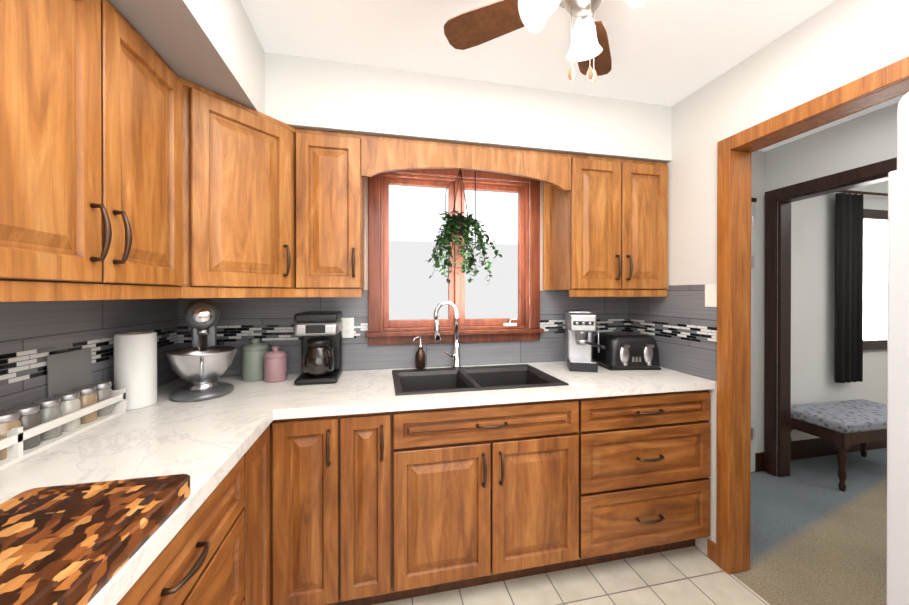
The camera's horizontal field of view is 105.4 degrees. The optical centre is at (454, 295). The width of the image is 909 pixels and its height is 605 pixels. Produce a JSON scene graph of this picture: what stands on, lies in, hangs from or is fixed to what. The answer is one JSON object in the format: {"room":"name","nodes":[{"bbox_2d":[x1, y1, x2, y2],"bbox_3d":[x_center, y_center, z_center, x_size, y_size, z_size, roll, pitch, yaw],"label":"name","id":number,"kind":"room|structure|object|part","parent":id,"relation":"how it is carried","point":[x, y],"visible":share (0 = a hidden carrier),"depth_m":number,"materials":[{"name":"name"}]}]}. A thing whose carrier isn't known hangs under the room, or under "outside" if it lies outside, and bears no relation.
{"room":"kitchen","nodes":[
{"label":"kitchen","id":0,"kind":"room"},
{"bbox_2d":[109,0,671,162],"bbox_3d":[0.259,-0.934,0.275,2.690,0.315,3.700,0,0,-12],"label":"soffit","id":1,"kind":"structure","parent":0,"point":[214,46],"depth_m":1.67,"materials":[{"name":"white paint"}]},
{"bbox_2d":[425,169,501,283],"bbox_3d":[0.040,-0.419,1.947,0.435,0.723,0.328,0,0,-12],"label":"hanging plant","id":2,"kind":"object","parent":1,"relation":"hanging from","point":[458,224],"visible":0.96,"depth_m":1.90,"materials":[{"name":"green plant"}]},
{"bbox_3d":[0.035,-0.382,1.947,0.126,0.080,0.124,0,0,-12],"label":"pot","id":3,"kind":"part","parent":2,"relation":"part of","materials":[{"name":"white"}]},
{"bbox_2d":[178,151,764,452],"bbox_3d":[0.503,0.122,2.289,4.010,2.440,0.130,0,0,-12],"label":"wall","id":4,"kind":"structure","parent":0,"point":[758,178],"depth_m":2.64,"materials":[{"name":"white paint"}]},
{"bbox_2d":[0,298,179,411],"bbox_3d":[-1.153,0.206,0.461,0.003,0.460,2.749,0,0,-12],"label":"backsplash","id":5,"kind":"structure","parent":4,"relation":"attached to","point":[30,331],"depth_m":1.17,"materials":[{"name":"tile"}]},
{"bbox_2d":[0,0,187,291],"bbox_3d":[-1.056,-0.403,0.838,0.348,0.748,0.737,0,0,-12],"label":"upper cabinet","id":6,"kind":"object","parent":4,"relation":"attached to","point":[133,165],"depth_m":0.83,"materials":[{"name":"brown wood"}]},
{"bbox_2d":[188,80,295,291],"bbox_3d":[-1.057,-0.405,1.550,0.644,0.748,0.654,0,0,-12],"label":"upper cabinet","id":7,"kind":"object","parent":4,"relation":"attached to","point":[242,159],"depth_m":1.39,"materials":[{"name":"brown wood"}]},
{"bbox_2d":[296,128,367,291],"bbox_3d":[-0.628,-0.406,1.798,0.296,0.748,0.348,0,0,-12],"label":"upper cabinet","id":8,"kind":"object","parent":4,"relation":"attached to","point":[332,167],"depth_m":1.63,"materials":[{"name":"brown wood"}]},
{"bbox_2d":[180,290,627,377],"bbox_3d":[-0.113,0.200,2.088,2.658,0.460,0.003,0,0,-12],"label":"backsplash","id":9,"kind":"structure","parent":4,"relation":"attached to","point":[269,319],"depth_m":2.00,"materials":[{"name":"tile"}]},
{"bbox_2d":[341,318,353,337],"bbox_3d":[-0.611,0.185,1.978,0.070,0.115,0.003,0,0,-12],"label":"outlet","id":10,"kind":"object","parent":9,"relation":"attached to","point":[351,335],"depth_m":1.98,"materials":[{"name":"white plastic"}]},
{"bbox_2d":[365,169,543,344],"bbox_3d":[0.016,-0.248,2.143,1.095,1.070,0.150,0,0,-12],"label":"kitchen window","id":11,"kind":"structure","parent":4,"relation":"in","point":[406,294],"depth_m":2.14,"materials":[{"name":"brown wood"}]},
{"bbox_2d":[389,185,517,319],"bbox_3d":[0.007,-0.253,2.181,0.895,0.890,0.004,0,0,-12],"label":"window pane","id":12,"kind":"object","parent":11,"relation":"attached to","point":[414,223],"depth_m":2.16,"materials":[{"name":"white"}]},
{"bbox_2d":[540,153,667,291],"bbox_3d":[0.910,-0.407,2.128,0.626,0.748,0.348,0,0,-12],"label":"upper cabinet","id":13,"kind":"object","parent":4,"relation":"attached to","point":[605,219],"depth_m":1.96,"materials":[{"name":"brown wood"}]},
{"bbox_2d":[373,545,769,604],"bbox_3d":[0.210,1.373,0.272,2.790,0.050,3.900,0,0,-12],"label":"floor","id":14,"kind":"structure","parent":0,"point":[694,575],"depth_m":1.59,"materials":[{"name":"tile"}]},
{"bbox_2d":[117,445,252,604],"bbox_3d":[-0.881,0.913,0.672,0.617,0.868,0.713,0,0,-12],"label":"base cabinet","id":15,"kind":"object","parent":14,"relation":"on","point":[209,561],"depth_m":0.88,"materials":[{"name":"brown wood"}]},
{"bbox_2d":[0,376,283,604],"bbox_3d":[-0.829,0.457,0.530,0.660,0.040,2.747,0,0,-12],"label":"countertop","id":16,"kind":"structure","parent":15,"relation":"on","point":[205,445],"depth_m":0.97,"materials":[{"name":"stone"}]},
{"bbox_2d":[0,381,125,470],"bbox_3d":[-1.179,0.372,0.898,0.088,0.126,0.772,0,0,-12],"label":"spice rack","id":17,"kind":"object","parent":16,"relation":"on","point":[34,428],"visible":1,"depth_m":1.02,"materials":[{"name":"white wood"}]},
{"bbox_2d":[47,348,91,397],"bbox_3d":[-1.295,0.311,1.171,0.007,0.245,0.165,-1,0,-12],"label":"board","id":18,"kind":"object","parent":16,"relation":"on","point":[69,371],"visible":0.58,"depth_m":1.16,"materials":[{"name":"grey"}]},
{"bbox_2d":[0,474,189,604],"bbox_3d":[-0.672,0.416,0.487,0.300,0.042,0.520,0,0,-12],"label":"cutting board","id":19,"kind":"object","parent":16,"relation":"on","point":[78,544],"visible":1,"depth_m":0.58,"materials":[{"name":"brown wood"}]},
{"bbox_2d":[114,331,156,409],"bbox_3d":[-1.255,0.291,1.366,0.126,0.285,0.126,0,0,-12],"label":"paper towel","id":20,"kind":"object","parent":16,"relation":"on","point":[135,364],"visible":0.9,"depth_m":1.32,"materials":[{"name":"white paper"}]},
{"bbox_2d":[165,298,237,401],"bbox_3d":[-1.123,0.223,1.549,0.264,0.420,0.401,0,0,-34],"label":"stand mixer","id":21,"kind":"object","parent":16,"relation":"on","point":[202,364],"visible":1,"depth_m":1.47,"materials":[{"name":"silver metal"}]},
{"bbox_2d":[165,346,236,390],"bbox_3d":[-1.093,0.322,1.505,0.256,0.162,0.294,0,0,-34],"label":"bowl","id":22,"kind":"object","parent":21,"relation":"on","point":[202,367],"depth_m":1.47,"materials":[{"name":"silver metal"}]},
{"bbox_3d":[-1.197,0.196,1.673,0.140,0.097,0.041,0,0,-34],"label":"knob","id":23,"kind":"part","parent":21,"relation":"part of","materials":[{"name":"plastic"}]},
{"bbox_2d":[241,338,268,380],"bbox_3d":[-1.032,0.328,1.797,0.128,0.208,0.128,0,0,-12],"label":"canister","id":24,"kind":"object","parent":16,"relation":"on","point":[252,358],"visible":0.98,"depth_m":1.75,"materials":[{"name":"green ceramic"}]},
{"bbox_2d":[263,346,286,382],"bbox_3d":[-0.910,0.346,1.762,0.108,0.173,0.108,0,0,-12],"label":"canister","id":25,"kind":"object","parent":16,"relation":"on","point":[275,364],"visible":1,"depth_m":1.72,"materials":[{"name":"pink ceramic"}]},
{"bbox_2d":[253,421,272,604],"bbox_3d":[-0.982,0.911,1.142,0.617,0.868,0.248,0,0,-12],"label":"base cabinet","id":26,"kind":"object","parent":14,"relation":"on","point":[263,446],"depth_m":1.27,"materials":[{"name":"brown wood"}]},
{"bbox_2d":[273,415,340,604],"bbox_3d":[-0.658,0.909,1.658,0.272,0.868,0.618,0,0,-12],"label":"base cabinet","id":27,"kind":"object","parent":14,"relation":"on","point":[306,451],"depth_m":1.36,"materials":[{"name":"brown wood"}]},
{"bbox_2d":[341,411,400,604],"bbox_3d":[-0.414,0.909,1.710,0.229,0.868,0.618,0,0,-12],"label":"base cabinet","id":28,"kind":"object","parent":14,"relation":"on","point":[367,508],"depth_m":1.42,"materials":[{"name":"brown wood"}]},
{"bbox_2d":[521,390,710,569],"bbox_3d":[0.873,0.908,1.986,0.766,0.868,0.618,0,0,-12],"label":"base cabinet","id":29,"kind":"object","parent":14,"relation":"on","point":[611,478],"depth_m":1.65,"materials":[{"name":"brown wood"}]},
{"bbox_2d":[276,300,714,418],"bbox_3d":[0.261,0.331,1.845,2.024,0.605,0.632,0,0,-12],"label":"countertop","id":30,"kind":"structure","parent":29,"relation":"on","point":[455,385],"depth_m":1.67,"materials":[{"name":"stone"}]},
{"bbox_2d":[294,311,342,384],"bbox_3d":[-0.695,0.260,1.786,0.204,0.345,0.266,0,0,-12],"label":"coffee maker","id":31,"kind":"object","parent":30,"relation":"on","point":[319,333],"visible":1,"depth_m":1.69,"materials":[{"name":"black plastic"}]},
{"bbox_2d":[413,336,425,368],"bbox_3d":[-0.206,0.330,2.015,0.079,0.187,0.067,0,0,-12],"label":"soap dispenser","id":32,"kind":"object","parent":30,"relation":"on","point":[420,359],"visible":0.94,"depth_m":2.00,"materials":[{"name":"brown metal"}]},
{"bbox_2d":[415,348,425,368],"bbox_3d":[-0.199,0.364,2.020,0.062,0.118,0.061,0,0,-12],"label":"bottle","id":33,"kind":"object","parent":32,"relation":"attached to","point":[420,357],"depth_m":2.00,"materials":[{"name":"brown metal"}]},
{"bbox_2d":[392,300,568,395],"bbox_3d":[0.094,0.331,1.837,0.826,0.605,0.521,0,0,-12],"label":"sink","id":34,"kind":"object","parent":30,"relation":"in","point":[457,378],"depth_m":1.95,"materials":[{"name":"black stone"}]},
{"bbox_2d":[565,311,605,372],"bbox_3d":[0.769,0.265,2.066,0.183,0.332,0.361,0,0,12],"label":"espresso machine","id":35,"kind":"object","parent":30,"relation":"on","point":[580,327],"visible":1,"depth_m":2.00,"materials":[{"name":"silver metal"}]},
{"bbox_3d":[0.794,0.240,1.970,0.093,0.105,0.185,0,0,12],"label":"handle","id":36,"kind":"part","parent":35,"relation":"part of","materials":[{"name":"black plastic"}]},
{"bbox_2d":[592,332,660,369],"bbox_3d":[1.041,0.333,2.111,0.314,0.198,0.295,0,0,-2],"label":"toaster","id":37,"kind":"object","parent":30,"relation":"on","point":[630,351],"visible":0.96,"depth_m":2.00,"materials":[{"name":"black plastic"}]},
{"bbox_2d":[886,92,908,604],"bbox_3d":[1.213,0.481,0.363,0.730,1.735,0.760,0,0,-12],"label":"fridge","id":38,"kind":"object","parent":14,"relation":"on","point":[897,582],"visible":1,"depth_m":0.63,"materials":[{"name":"white metal"}]},
{"bbox_3d":[0.954,0.466,0.308,0.080,1.705,0.756,0,0,-12],"label":"door","id":39,"kind":"part","parent":38,"relation":"part of","materials":[{"name":"white"}]},
{"bbox_2d":[240,0,905,151],"bbox_3d":[2.272,-1.145,1.165,7.200,0.100,4.800,0,0,-12],"label":"ceiling","id":40,"kind":"structure","parent":0,"point":[668,52],"depth_m":1.49,"materials":[{"name":"white paint"}]},
{"bbox_2d":[444,0,645,81],"bbox_3d":[0.382,-0.855,1.020,0.694,0.475,0.694,0,0,-19],"label":"ceiling fan","id":41,"kind":"object","parent":40,"relation":"hanging from","point":[589,52],"visible":1,"depth_m":1.13,"materials":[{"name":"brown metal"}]},
{"bbox_2d":[663,0,908,553],"bbox_3d":[1.623,0.127,0.571,0.100,2.440,3.700,0,0,-12],"label":"wall","id":42,"kind":"structure","parent":0,"point":[834,45],"depth_m":1.60,"materials":[{"name":"white paint"}]},
{"bbox_2d":[628,284,716,380],"bbox_3d":[1.256,0.186,2.039,0.003,0.488,0.635,0,0,-12],"label":"backsplash","id":43,"kind":"structure","parent":42,"relation":"attached to","point":[678,324],"depth_m":1.94,"materials":[{"name":"tile"}]},
{"bbox_2d":[705,284,716,306],"bbox_3d":[1.309,0.001,1.766,0.004,0.115,0.070,0,0,-12],"label":"light switch","id":44,"kind":"object","parent":43,"relation":"attached to","point":[709,289],"depth_m":1.77,"materials":[{"name":"white plastic"}]},
{"bbox_2d":[707,539,715,562],"bbox_3d":[1.631,1.303,0.269,0.011,0.090,3.099,0,0,-12],"label":"baseboard","id":45,"kind":"structure","parent":42,"relation":"attached to","point":[711,549],"depth_m":1.76,"materials":[{"name":"brown wood"}]},
{"bbox_2d":[716,56,908,573],"bbox_3d":[1.470,0.292,1.287,0.140,2.105,0.925,0,0,-12],"label":"door frame","id":46,"kind":"structure","parent":42,"relation":"attached to","point":[733,476],"depth_m":1.67,"materials":[{"name":"brown wood"}]},
{"bbox_2d":[732,448,886,604],"bbox_3d":[3.636,1.370,1.466,4.410,0.049,4.800,0,0,-12],"label":"floor carpet","id":47,"kind":"object","parent":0,"point":[818,536],"depth_m":1.96,"materials":[{"name":"beige carpet"}]},
{"bbox_2d":[790,399,886,490],"bbox_3d":[3.034,1.105,2.630,0.900,0.470,0.410,0,0,-12],"label":"bench","id":48,"kind":"object","parent":47,"relation":"on","point":[843,426],"visible":0.67,"depth_m":2.47,"materials":[{"name":"grey fabric"}]},
{"bbox_3d":[3.034,0.905,2.629,0.900,0.069,0.410,0,0,-12],"label":"seat","id":49,"kind":"part","parent":48,"relation":"part of","materials":[{"name":"fabric"}]},
{"bbox_2d":[764,102,898,349],"bbox_3d":[2.813,0.127,0.841,0.100,2.440,3.730,0,0,-12],"label":"wall","id":50,"kind":"structure","parent":0,"point":[865,139],"depth_m":2.25,"materials":[{"name":"white paint"}]},
{"bbox_2d":[751,157,896,476],"bbox_3d":[3.772,0.283,1.092,4.100,2.125,3.819,0,0,-12],"label":"door frame","id":51,"kind":"structure","parent":50,"relation":"attached to","point":[774,458],"depth_m":2.57,"materials":[{"name":"brown wood"}]},
{"bbox_3d":[2.245,0.246,2.612,0.020,1.690,0.004,0,0,-12],"label":"trim of the hall door hinges","id":52,"kind":"part","parent":51,"relation":"part of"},
{"bbox_3d":[1.832,0.316,2.532,0.910,2.039,0.011,0,0,-12],"label":"hall door leaf trim","id":53,"kind":"part","parent":51,"relation":"part of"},
{"bbox_2d":[791,181,887,440],"bbox_3d":[3.904,0.119,3.125,2.990,2.440,0.100,0,0,-12],"label":"wall","id":54,"kind":"structure","parent":0,"point":[812,299],"depth_m":2.89,"materials":[{"name":"white paint"}]},
{"bbox_2d":[839,190,887,195],"bbox_3d":[3.775,-0.861,2.982,1.500,0.024,0.024,0,0,-12],"label":"curtain rod","id":55,"kind":"object","parent":54,"relation":"attached to","point":[866,193],"depth_m":2.90,"materials":[{"name":"brown metal"}]},
{"bbox_2d":[835,193,862,382],"bbox_3d":[3.267,-0.060,2.873,0.260,1.560,0.045,0,0,-12],"label":"curtain","id":56,"kind":"object","parent":55,"relation":"hanging from","point":[848,287],"visible":1,"depth_m":2.86,"materials":[{"name":"black fabric"}]},
{"bbox_2d":[863,209,887,349],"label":"window","id":57,"kind":"structure","parent":54,"relation":"in","point":[875,215],"depth_m":2.99,"materials":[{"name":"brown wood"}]}
]}

